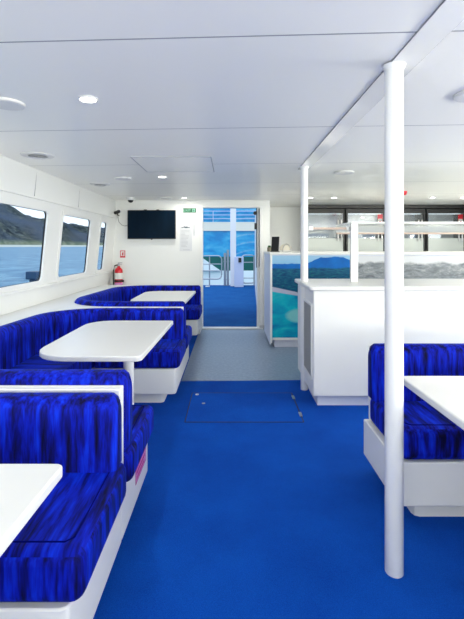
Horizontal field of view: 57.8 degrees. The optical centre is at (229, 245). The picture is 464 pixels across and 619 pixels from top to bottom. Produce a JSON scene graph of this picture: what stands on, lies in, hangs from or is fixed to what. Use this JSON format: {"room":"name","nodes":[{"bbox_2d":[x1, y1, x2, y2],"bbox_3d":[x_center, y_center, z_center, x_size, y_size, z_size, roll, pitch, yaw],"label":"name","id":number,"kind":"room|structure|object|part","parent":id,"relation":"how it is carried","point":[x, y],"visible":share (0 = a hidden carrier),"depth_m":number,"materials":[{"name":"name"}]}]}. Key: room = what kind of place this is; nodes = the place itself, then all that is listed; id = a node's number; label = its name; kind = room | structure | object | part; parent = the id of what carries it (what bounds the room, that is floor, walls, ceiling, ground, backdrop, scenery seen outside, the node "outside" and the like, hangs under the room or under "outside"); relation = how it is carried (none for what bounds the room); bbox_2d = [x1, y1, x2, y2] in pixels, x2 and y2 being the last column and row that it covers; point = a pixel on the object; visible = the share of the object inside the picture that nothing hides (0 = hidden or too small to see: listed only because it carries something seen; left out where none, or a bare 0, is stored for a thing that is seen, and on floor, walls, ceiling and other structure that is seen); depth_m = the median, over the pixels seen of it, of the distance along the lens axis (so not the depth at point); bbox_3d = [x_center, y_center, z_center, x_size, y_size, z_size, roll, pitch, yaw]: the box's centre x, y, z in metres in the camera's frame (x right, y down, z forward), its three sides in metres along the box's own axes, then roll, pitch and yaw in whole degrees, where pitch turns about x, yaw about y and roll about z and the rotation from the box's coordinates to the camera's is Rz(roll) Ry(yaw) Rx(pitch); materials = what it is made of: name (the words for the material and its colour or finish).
{"room":"ship interior","nodes":[
{"label":"ship interior","id":0,"kind":"room"},
{"bbox_2d":[0,190,115,315],"bbox_3d":[-1.940,0.435,2.105,0.199,1.790,9.410,0,0,0],"label":"wall","id":1,"kind":"structure","parent":0,"point":[14,302],"depth_m":4.57,"materials":[{"name":"white paint"}]},
{"bbox_2d":[0,197,49,292],"bbox_3d":[-1.890,0.001,3.610,0.104,0.792,1.390,0,0,0],"label":"window","id":2,"kind":"structure","parent":1,"relation":"in","point":[6,201],"depth_m":4.09,"materials":[{"name":"plastic"}]},
{"bbox_2d":[0,270,112,296],"bbox_3d":[-1.921,0.410,2.100,0.053,0.030,9.400,0,0,0],"label":"trim","id":3,"kind":"structure","parent":1,"relation":"attached to","point":[106,272],"depth_m":4.38,"materials":[{"name":"white plastic"}]},
{"bbox_2d":[0,188,115,217],"bbox_3d":[-1.836,-0.453,2.100,0.016,0.015,9.400,0,0,0],"label":"trim","id":4,"kind":"structure","parent":1,"relation":"attached to","point":[0,188],"depth_m":4.28,"materials":[{"name":"white plastic"}]},
{"bbox_2d":[0,155,116,217],"bbox_3d":[-1.890,-0.625,2.105,0.100,0.330,9.410,0,0,0],"label":"trim","id":5,"kind":"structure","parent":1,"relation":"attached to","point":[15,176],"depth_m":4.28,"materials":[{"name":"white paint"}]},
{"bbox_2d":[55,210,91,281],"bbox_3d":[-1.890,0.001,5.120,0.104,0.792,1.010,0,0,0],"label":"window","id":6,"kind":"structure","parent":1,"relation":"in","point":[64,213],"depth_m":5.10,"materials":[{"name":"plastic"}]},
{"bbox_2d":[95,219,107,273],"bbox_3d":[-1.890,0.001,6.170,0.104,0.792,0.370,0,0,0],"label":"window","id":7,"kind":"structure","parent":1,"relation":"in","point":[105,221],"depth_m":6.30,"materials":[{"name":"white plastic"}]},
{"bbox_2d":[110,200,269,324],"bbox_3d":[-0.693,0.295,6.870,2.675,2.070,0.120,0,0,0],"label":"wall","id":8,"kind":"structure","parent":0,"point":[146,261],"depth_m":6.81,"materials":[{"name":"white paint"}]},
{"bbox_2d":[113,262,123,284],"bbox_3d":[-1.776,0.496,6.731,0.169,0.468,0.120,0,0,22],"label":"fire extinguisher","id":9,"kind":"object","parent":8,"relation":"attached to","point":[118,275],"visible":0.89,"depth_m":6.70,"materials":[{"name":"red metal"}]},
{"bbox_2d":[120,250,124,257],"bbox_3d":[-1.740,0.130,6.807,0.084,0.116,0.006,0,0,0],"label":"sign","id":10,"kind":"object","parent":8,"relation":"attached to","point":[122,252],"visible":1,"depth_m":6.80,"materials":[{"name":"red plastic"}]},
{"bbox_2d":[127,209,175,239],"bbox_3d":[-1.262,-0.343,6.780,0.776,0.488,0.060,0,0,0],"label":"television","id":11,"kind":"object","parent":8,"relation":"attached to","point":[141,224],"visible":1,"depth_m":6.75,"materials":[{"name":"black plastic"}]},
{"bbox_2d":[180,224,194,250],"bbox_3d":[-0.690,-0.140,6.806,0.250,0.440,0.008,0,0,0],"label":"notice sheet","id":12,"kind":"object","parent":8,"relation":"attached to","point":[185,229],"visible":1,"depth_m":6.80,"materials":[{"name":"paper"}]},
{"bbox_2d":[183,208,195,212],"bbox_3d":[-0.655,-0.577,6.803,0.210,0.072,0.014,0,0,0],"label":"exit sign","id":13,"kind":"object","parent":8,"relation":"attached to","point":[185,210],"visible":1,"depth_m":6.80,"materials":[{"name":"green plastic"}]},
{"bbox_2d":[198,291,201,333],"bbox_3d":[-1.226,1.030,6.579,1.548,0.600,0.453,0,0,0],"label":"trim","id":14,"kind":"structure","parent":8,"relation":"attached to","point":[200,329],"depth_m":6.66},
{"bbox_2d":[201,206,258,326],"bbox_3d":[0.000,0.340,6.803,0.940,1.980,0.015,0,0,0],"label":"door frame","id":15,"kind":"structure","parent":8,"relation":"attached to","point":[202,207],"depth_m":6.79,"materials":[{"name":"paint"}]},
{"bbox_2d":[202,327,262,328],"bbox_3d":[0.000,1.321,6.755,1.060,0.018,0.110,0,0,0],"label":"trim","id":16,"kind":"structure","parent":8,"relation":"attached to","point":[202,327],"depth_m":6.70,"materials":[{"name":"silver metal"}]},
{"bbox_2d":[256,208,256,267],"bbox_3d":[0.433,-0.133,6.832,0.011,0.965,0.035,0,0,0],"label":"trim","id":17,"kind":"structure","parent":8,"relation":"attached to","point":[256,208],"depth_m":6.82,"materials":[{"name":"rubber"}]},
{"bbox_2d":[258,207,263,327],"bbox_3d":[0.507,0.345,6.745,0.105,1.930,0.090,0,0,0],"label":"door","id":18,"kind":"structure","parent":8,"relation":"in","point":[260,263],"depth_m":6.72,"materials":[{"name":"paint"}]},
{"bbox_2d":[0,0,463,206],"bbox_3d":[1.265,-0.770,2.725,6.270,0.060,10.650,0,0,0],"label":"ceiling","id":19,"kind":"structure","parent":0,"point":[254,87],"depth_m":2.06,"materials":[{"name":"white paint"}]},
{"bbox_2d":[0,97,25,110],"bbox_3d":[-1.155,-0.732,2.170,0.180,0.014,0.180,0,0,0],"label":"ceiling speaker","id":20,"kind":"object","parent":19,"relation":"attached to","point":[11,104],"visible":1,"depth_m":2.15},
{"bbox_2d":[20,152,54,158],"bbox_3d":[-1.565,-0.729,3.415,0.260,0.020,0.260,0,0,0],"label":"ceiling vent","id":21,"kind":"object","parent":19,"relation":"in","point":[34,155],"visible":1,"depth_m":3.38,"materials":[{"name":"white plastic"}]},
{"bbox_2d":[78,95,97,102],"bbox_3d":[-0.713,-0.736,2.110,0.100,0.008,0.100,0,0,0],"label":"recessed light","id":22,"kind":"object","parent":19,"relation":"in","point":[84,98],"visible":1,"depth_m":2.10,"materials":[{"name":"white plastic"}]},
{"bbox_2d":[89,183,110,185],"bbox_3d":[-1.550,-0.729,5.010,0.240,0.020,0.240,0,0,0],"label":"ceiling vent","id":23,"kind":"object","parent":19,"relation":"in","point":[94,184],"visible":1,"depth_m":4.97,"materials":[{"name":"white plastic"}]},
{"bbox_2d":[115,177,131,179],"bbox_3d":[-1.160,-0.732,4.570,0.180,0.014,0.180,0,0,0],"label":"ceiling speaker","id":24,"kind":"object","parent":19,"relation":"attached to","point":[116,178],"visible":1,"depth_m":4.51},
{"bbox_2d":[126,197,134,202],"bbox_3d":[-1.520,-0.701,6.420,0.124,0.077,0.124,0,0,0],"label":"dome camera","id":25,"kind":"object","parent":19,"relation":"attached to","point":[130,199],"visible":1,"depth_m":6.38,"materials":[{"name":"white plastic"}]},
{"bbox_2d":[130,156,213,171],"bbox_3d":[-0.490,-0.737,3.820,0.672,0.006,0.706,0,0,0],"label":"ceiling hatch","id":26,"kind":"object","parent":19,"relation":"attached to","point":[148,163],"visible":1,"depth_m":3.75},
{"bbox_2d":[334,170,353,174],"bbox_3d":[1.140,-0.732,4.200,0.200,0.014,0.200,0,0,0],"label":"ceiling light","id":27,"kind":"object","parent":19,"relation":"attached to","point":[343,172],"visible":1,"depth_m":4.15,"materials":[{"name":"white plastic"}]},
{"bbox_2d":[298,0,463,169],"bbox_3d":[0.695,-0.737,0.725,0.125,0.006,6.650,0,0,0],"label":"trim","id":28,"kind":"structure","parent":19,"relation":"attached to","point":[450,13],"depth_m":1.64,"materials":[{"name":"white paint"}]},
{"bbox_2d":[453,90,463,102],"bbox_3d":[1.190,-0.732,2.040,0.190,0.014,0.190,0,0,0],"label":"ceiling speaker","id":29,"kind":"object","parent":19,"relation":"attached to","point":[458,97],"visible":1,"depth_m":2.05},
{"bbox_2d":[181,326,300,380],"bbox_3d":[1.960,1.355,6.100,4.880,0.050,3.900,0,0,0],"label":"floor","id":30,"kind":"structure","parent":0,"point":[217,354],"depth_m":4.96,"materials":[{"name":"grey plastic"}]},
{"bbox_2d":[308,209,344,250],"bbox_3d":[1.720,0.330,7.749,0.704,1.999,0.422,0,0,0],"label":"fridge","id":31,"kind":"object","parent":30,"relation":"on","point":[318,240],"visible":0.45,"depth_m":7.62,"materials":[{"name":"glass"}]},
{"bbox_3d":[1.720,0.145,7.581,0.638,0.570,0.005,0,0,0],"label":"frosted panel","id":32,"kind":"part","parent":31,"relation":"part of","materials":[{"name":"white glass"}]},
{"bbox_3d":[1.972,-0.280,7.558,0.083,0.380,0.039,0,0,0],"label":"handle","id":33,"kind":"part","parent":31,"relation":"part of","materials":[{"name":"silver metal"}]},
{"bbox_2d":[264,251,463,346],"bbox_3d":[2.195,0.706,5.955,3.360,1.248,0.950,0,0,0],"label":"counter","id":34,"kind":"object","parent":30,"relation":"on","point":[281,269],"depth_m":5.50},
{"bbox_3d":[0.529,0.703,5.960,0.012,1.175,0.880,0,0,0],"label":"panel","id":35,"kind":"part","parent":34,"relation":"part of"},
{"bbox_2d":[270,237,278,251],"bbox_3d":[0.636,-0.025,5.952,0.120,0.214,0.085,0,0,38],"label":"screen","id":36,"kind":"object","parent":34,"relation":"on","point":[275,240],"visible":1,"depth_m":5.95,"materials":[{"name":"black plastic"}]},
{"bbox_3d":[2.182,0.693,5.507,3.306,1.155,0.026,0,0,0],"label":"edge trim","id":37,"kind":"part","parent":34,"relation":"part of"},
{"bbox_2d":[279,244,291,251],"bbox_3d":[0.785,0.025,5.950,0.170,0.115,0.070,0,0,0],"label":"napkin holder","id":38,"kind":"object","parent":34,"relation":"on","point":[285,247],"visible":1,"depth_m":5.93,"materials":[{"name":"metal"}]},
{"bbox_3d":[1.067,0.662,5.506,1.027,1.075,0.012,0,0,0],"label":"seascape panel","id":39,"kind":"part","parent":34,"relation":"part of","materials":[{"name":"teal plastic"}]},
{"bbox_2d":[264,251,463,254],"bbox_3d":[2.195,0.098,5.955,3.360,0.032,0.950,0,0,0],"label":"countertop","id":40,"kind":"structure","parent":34,"relation":"on","point":[265,252],"depth_m":5.48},
{"bbox_3d":[2.710,0.662,5.506,2.230,1.075,0.012,0,0,0],"label":"landscape panel","id":41,"kind":"part","parent":34,"relation":"part of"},
{"bbox_2d":[345,209,384,250],"bbox_3d":[2.445,0.330,7.749,0.704,1.999,0.422,0,0,0],"label":"fridge","id":42,"kind":"object","parent":30,"relation":"on","point":[366,242],"visible":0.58,"depth_m":7.58,"materials":[{"name":"glass"}]},
{"bbox_2d":[348,229,380,230],"bbox_3d":[2.445,-0.295,7.777,0.642,0.010,0.294,0,0,0],"label":"shelf","id":43,"kind":"object","parent":42,"relation":"attached to","point":[349,229],"depth_m":7.72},
{"bbox_3d":[2.445,0.145,7.581,0.638,0.570,0.005,0,0,0],"label":"frosted panel","id":44,"kind":"part","parent":42,"relation":"part of","materials":[{"name":"white glass"}]},
{"bbox_3d":[2.697,-0.280,7.558,0.083,0.380,0.039,0,0,0],"label":"handle","id":45,"kind":"part","parent":42,"relation":"part of","materials":[{"name":"silver metal"}]},
{"bbox_2d":[404,209,424,250],"bbox_3d":[3.170,0.330,7.749,0.704,1.999,0.422,0,0,0],"label":"fridge","id":46,"kind":"object","parent":30,"relation":"on","point":[412,242],"visible":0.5,"depth_m":7.58,"materials":[{"name":"glass"}]},
{"bbox_3d":[3.170,0.145,7.581,0.638,0.570,0.005,0,0,0],"label":"frosted panel","id":47,"kind":"part","parent":46,"relation":"part of","materials":[{"name":"white glass"}]},
{"bbox_3d":[3.422,-0.280,7.558,0.083,0.380,0.039,0,0,0],"label":"handle","id":48,"kind":"part","parent":46,"relation":"part of","materials":[{"name":"silver metal"}]},
{"bbox_2d":[425,209,463,250],"bbox_3d":[3.895,0.330,7.749,0.704,1.999,0.422,0,0,0],"label":"fridge","id":49,"kind":"object","parent":30,"relation":"on","point":[433,242],"visible":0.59,"depth_m":7.58,"materials":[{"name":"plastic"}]},
{"bbox_2d":[428,229,461,230],"bbox_3d":[3.895,-0.295,7.777,0.642,0.010,0.294,0,0,0],"label":"shelf","id":50,"kind":"object","parent":49,"relation":"attached to","point":[428,229],"depth_m":7.64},
{"bbox_3d":[3.895,0.145,7.581,0.638,0.570,0.005,0,0,0],"label":"frosted panel","id":51,"kind":"part","parent":49,"relation":"part of","materials":[{"name":"white glass"}]},
{"bbox_3d":[4.147,-0.280,7.558,0.083,0.380,0.039,0,0,0],"label":"handle","id":52,"kind":"part","parent":49,"relation":"part of","materials":[{"name":"silver metal"}]},
{"bbox_2d":[255,215,256,304],"bbox_3d":[0.695,0.230,10.600,0.080,2.200,7.313,0,0,3],"label":"trim","id":53,"kind":"structure","parent":0,"point":[255,215],"depth_m":11.74,"materials":[{"name":"white metal"}]},
{"bbox_2d":[93,334,463,618],"bbox_3d":[1.185,1.353,2.100,6.430,0.053,9.400,0,0,0],"label":"floor","id":54,"kind":"structure","parent":0,"point":[228,520],"depth_m":1.96,"materials":[{"name":"blue carpet"}]},
{"bbox_2d":[0,464,61,556],"bbox_3d":[-0.810,0.974,0.630,0.679,0.707,1.140,0,0,0],"label":"table","id":55,"kind":"object","parent":54,"relation":"on","point":[23,487],"visible":1,"depth_m":1.06,"materials":[{"name":"laminate"}]},
{"bbox_2d":[0,388,125,618],"bbox_3d":[-1.177,0.936,0.600,1.525,0.782,2.294,0,0,0],"label":"bench","id":56,"kind":"object","parent":54,"relation":"on","point":[59,565],"visible":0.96,"depth_m":1.50,"materials":[{"name":"fabric"}]},
{"bbox_3d":[-1.054,0.710,0.600,1.233,0.330,2.240,0,0,0],"label":"backrest","id":57,"kind":"part","parent":56,"relation":"part of","materials":[{"name":"fabric"}]},
{"bbox_2d":[0,463,125,601],"bbox_3d":[-0.782,0.943,1.448,0.735,0.158,0.535,0,0,0],"label":"seat cushion","id":58,"kind":"object","parent":56,"relation":"on","point":[54,557],"depth_m":1.25,"materials":[{"name":"fabric"}]},
{"bbox_2d":[0,307,185,539],"bbox_3d":[-1.177,0.936,2.900,1.525,0.782,2.294,0,0,0],"label":"bench","id":59,"kind":"object","parent":54,"relation":"on","point":[23,332],"visible":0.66,"depth_m":3.18,"materials":[{"name":"fabric"}]},
{"bbox_2d":[11,353,93,368],"bbox_3d":[-1.407,0.944,2.900,0.515,0.156,2.230,0,0,0],"label":"seat cushion","id":60,"kind":"object","parent":59,"relation":"on","point":[32,361],"depth_m":3.10,"materials":[{"name":"fabric"}]},
{"bbox_3d":[-1.054,0.710,2.900,1.233,0.330,2.240,0,0,0],"label":"backrest","id":61,"kind":"part","parent":59,"relation":"part of","materials":[{"name":"fabric"}]},
{"bbox_2d":[123,405,153,481],"bbox_3d":[-0.782,0.943,2.053,0.735,0.158,0.535,0,0,0],"label":"seat cushion","id":62,"kind":"object","parent":59,"relation":"on","point":[142,415],"depth_m":1.98,"materials":[{"name":"fabric"}]},
{"bbox_2d":[93,338,185,367],"bbox_3d":[-0.782,0.943,3.748,0.735,0.158,0.535,0,0,0],"label":"seat cushion","id":63,"kind":"object","parent":59,"relation":"on","point":[167,352],"depth_m":3.49,"materials":[{"name":"fabric"}]},
{"bbox_2d":[39,321,172,404],"bbox_3d":[-0.810,0.974,2.930,0.679,0.707,1.140,0,0,0],"label":"table","id":64,"kind":"object","parent":54,"relation":"on","point":[127,342],"visible":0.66,"depth_m":2.73,"materials":[{"name":"laminate"}]},
{"bbox_2d":[31,285,201,371],"bbox_3d":[-1.177,0.936,5.200,1.525,0.782,2.294,0,0,0],"label":"bench","id":65,"kind":"object","parent":54,"relation":"on","point":[102,295],"visible":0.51,"depth_m":5.29,"materials":[{"name":"fabric"}]},
{"bbox_3d":[-1.054,0.710,5.200,1.233,0.330,2.240,0,0,0],"label":"backrest","id":66,"kind":"part","parent":65,"relation":"part of","materials":[{"name":"fabric"}]},
{"bbox_2d":[184,325,191,348],"bbox_3d":[-0.782,0.943,4.353,0.735,0.158,0.535,0,0,0],"label":"seat cushion","id":67,"kind":"object","parent":65,"relation":"on","point":[188,333],"depth_m":4.30,"materials":[{"name":"fabric"}]},
{"bbox_2d":[186,304,201,319],"bbox_3d":[-0.782,0.943,6.048,0.735,0.158,0.535,0,0,0],"label":"seat cushion","id":68,"kind":"object","parent":65,"relation":"on","point":[193,311],"depth_m":5.79,"materials":[{"name":"fabric"}]},
{"bbox_2d":[131,291,195,303],"bbox_3d":[-0.810,0.974,5.230,0.679,0.707,1.140,0,0,0],"label":"table","id":69,"kind":"object","parent":54,"relation":"on","point":[185,296],"visible":0.5,"depth_m":5.16,"materials":[{"name":"laminate"}]},
{"bbox_2d":[185,393,303,421],"bbox_3d":[0.111,1.324,3.475,0.908,0.006,0.632,0,0,0],"label":"floor hatch","id":70,"kind":"object","parent":54,"relation":"on","point":[203,407],"visible":1,"depth_m":3.42,"materials":[{"name":"blue carpet"}]},
{"bbox_2d":[300,166,308,389],"bbox_3d":[0.688,0.297,3.890,0.086,2.060,0.086,0,0,0],"label":"support pole","id":71,"kind":"object","parent":54,"relation":"on","point":[304,169],"visible":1,"depth_m":3.86,"materials":[{"name":"metal"}]},
{"bbox_2d":[308,226,348,230],"bbox_3d":[0.914,-0.163,3.890,0.372,0.038,0.036,0,0,0],"label":"rail","id":72,"kind":"object","parent":71,"relation":"attached to","point":[310,228],"visible":1,"depth_m":3.88,"materials":[{"name":"paint"}]},
{"bbox_2d":[295,279,463,404],"bbox_3d":[2.131,0.830,3.835,2.965,1.000,0.830,0,0,0],"label":"counter","id":73,"kind":"object","parent":54,"relation":"on","point":[342,318],"depth_m":3.45,"materials":[{"name":"white laminate"}]},
{"bbox_2d":[303,298,311,379],"bbox_3d":[0.677,0.795,3.665,0.011,0.630,0.370,0,0,0],"label":"grille","id":74,"kind":"object","parent":73,"relation":"attached to","point":[307,303],"depth_m":3.65,"materials":[{"name":"grey metal"}]},
{"bbox_2d":[295,279,463,290],"bbox_3d":[2.131,0.347,3.835,2.965,0.034,0.830,0,0,0],"label":"countertop","id":75,"kind":"structure","parent":73,"relation":"on","point":[312,284],"depth_m":3.60,"materials":[{"name":"white laminate"}]},
{"bbox_2d":[336,222,463,281],"bbox_3d":[2.207,0.054,4.097,2.212,0.549,0.566,0,0,0],"label":"shelf","id":76,"kind":"object","parent":73,"relation":"on","point":[353,232],"visible":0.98,"depth_m":3.83,"materials":[{"name":"paint"}]},
{"bbox_3d":[1.137,0.062,3.850,0.064,0.534,0.040,0,0,0],"label":"post","id":77,"kind":"part","parent":76,"relation":"part of","materials":[{"name":"paint"}]},
{"bbox_3d":[2.207,-0.213,4.095,2.212,0.014,0.562,0,0,0],"label":"frame","id":78,"kind":"part","parent":76,"relation":"part of","materials":[{"name":"paint"}]},
{"bbox_3d":[2.207,-0.131,4.365,2.200,0.018,0.030,0,0,0],"label":"heat rail","id":79,"kind":"part","parent":76,"relation":"part of","materials":[{"name":"metal"}]},
{"bbox_2d":[382,61,405,578],"bbox_3d":[0.668,0.297,1.710,0.091,2.060,0.091,0,0,0],"label":"support pole","id":80,"kind":"object","parent":54,"relation":"on","point":[394,71],"visible":1,"depth_m":1.68,"materials":[{"name":"metal"}]},
{"bbox_2d":[364,343,463,516],"bbox_3d":[1.535,0.944,1.340,1.490,0.767,2.294,0,0,0],"label":"bench","id":81,"kind":"object","parent":54,"relation":"on","point":[433,444],"visible":0.76,"depth_m":2.06,"materials":[{"name":"fabric"}]},
{"bbox_3d":[1.405,0.718,1.340,1.210,0.315,2.240,0,0,0],"label":"backrest","id":82,"kind":"part","parent":81,"relation":"part of","materials":[{"name":"fabric"}]},
{"bbox_2d":[370,399,463,458],"bbox_3d":[1.149,0.943,2.217,0.682,0.158,0.475,0,0,0],"label":"seat cushion","id":83,"kind":"object","parent":81,"relation":"on","point":[428,434],"depth_m":2.00,"materials":[{"name":"fabric"}]},
{"bbox_2d":[404,376,463,429],"bbox_3d":[1.150,0.974,1.405,0.679,0.707,1.210,0,0,0],"label":"table","id":84,"kind":"object","parent":54,"relation":"on","point":[445,394],"visible":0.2,"depth_m":1.79,"materials":[{"name":"plastic"}]},
{"bbox_2d":[270,207,300,250],"bbox_3d":[2.525,0.295,7.515,3.850,2.070,1.170,0,0,0],"label":"wall","id":85,"kind":"structure","parent":0,"point":[285,222],"depth_m":7.99,"materials":[{"name":"white paint"}]},
{"bbox_2d":[308,205,463,208],"bbox_3d":[2.865,-0.707,7.740,3.050,0.064,0.480,0,0,0],"label":"trim","id":86,"kind":"structure","parent":85,"relation":"attached to","point":[309,206],"depth_m":7.50,"materials":[{"name":"black plastic"}]},
{"label":"outside","id":87,"kind":"structure","parent":0,"visible":0},
{"bbox_2d":[203,285,256,325],"bbox_3d":[0.600,1.371,10.620,8.000,0.078,7.360,0,0,0],"label":"floor","id":88,"kind":"structure","parent":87,"point":[223,305],"depth_m":9.25,"materials":[{"name":"carpet"}]},
{"bbox_2d":[203,255,221,284],"bbox_3d":[-1.290,0.820,14.165,2.062,1.021,0.074,0,0,0],"label":"deck railing","id":89,"kind":"object","parent":88,"relation":"on","point":[209,264],"visible":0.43,"depth_m":14.14,"materials":[{"name":"metal"}]},
{"bbox_2d":[223,250,228,285],"bbox_3d":[-0.120,0.730,14.100,0.200,1.200,0.084,0,0,0],"label":"gate post","id":90,"kind":"object","parent":88,"relation":"on","point":[224,254],"visible":1,"depth_m":14.06,"materials":[{"name":"metal"}]},
{"bbox_2d":[230,208,235,285],"bbox_3d":[0.105,-0.045,13.900,0.190,2.750,0.100,0,0,0],"label":"column","id":91,"kind":"structure","parent":88,"relation":"on","point":[232,210],"depth_m":13.85,"materials":[{"name":"metal"}]},
{"bbox_2d":[234,257,243,286],"bbox_3d":[0.290,0.840,13.685,0.300,0.980,0.270,0,0,0],"label":"pedestal","id":92,"kind":"object","parent":88,"relation":"on","point":[238,261],"visible":1,"depth_m":13.58,"materials":[{"name":"white plastic"}]},
{"bbox_2d":[242,255,254,284],"bbox_3d":[0.620,0.809,14.165,0.522,1.041,0.074,0,0,0],"label":"deck railing","id":93,"kind":"object","parent":88,"relation":"on","point":[253,262],"visible":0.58,"depth_m":14.14,"materials":[{"name":"metal"}]},
{"bbox_3d":[0.810,0.820,14.180,0.042,1.020,0.044,0,0,0],"label":"post","id":94,"kind":"part","parent":93,"relation":"part of","materials":[{"name":"metal"}]},
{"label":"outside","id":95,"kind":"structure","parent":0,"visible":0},
{"bbox_3d":[-2.400,1.390,2.165,0.700,0.080,9.530,0,0,0],"label":"deck","id":96,"kind":"object","parent":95,"visible":0},
{"bbox_2d":[26,271,38,281],"bbox_3d":[-2.353,0.828,5.080,0.175,1.045,0.170,0,0,0],"label":"bollard","id":97,"kind":"object","parent":96,"relation":"on","point":[32,275],"visible":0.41,"depth_m":5.00,"materials":[{"name":"paint"}]},
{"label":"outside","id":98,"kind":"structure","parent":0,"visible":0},
{"bbox_2d":[0,204,104,246],"bbox_3d":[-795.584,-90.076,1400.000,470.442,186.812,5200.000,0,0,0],"label":"forested hill","id":99,"kind":"structure","parent":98,"point":[17,229],"depth_m":1400.16,"materials":[{"name":"green plant"}]},
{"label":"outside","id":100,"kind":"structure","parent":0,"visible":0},
{"bbox_2d":[0,247,102,286],"bbox_3d":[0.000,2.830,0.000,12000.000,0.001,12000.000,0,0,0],"label":"sea water","id":101,"kind":"structure","parent":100,"point":[15,262],"depth_m":72.05,"materials":[{"name":"blue liquid"}]},
{"bbox_2d":[203,208,255,284],"bbox_3d":[2.300,-0.220,21.400,11.400,6.100,3.200,0,0,0],"label":"moored vessel","id":102,"kind":"object","parent":101,"relation":"on","point":[216,221],"visible":0.15,"depth_m":20.00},
{"bbox_3d":[1.850,-1.405,19.900,10.300,0.530,0.036,0,0,0],"label":"handrail","id":103,"kind":"part","parent":102,"relation":"part of","materials":[{"name":"metal"}]}
]}

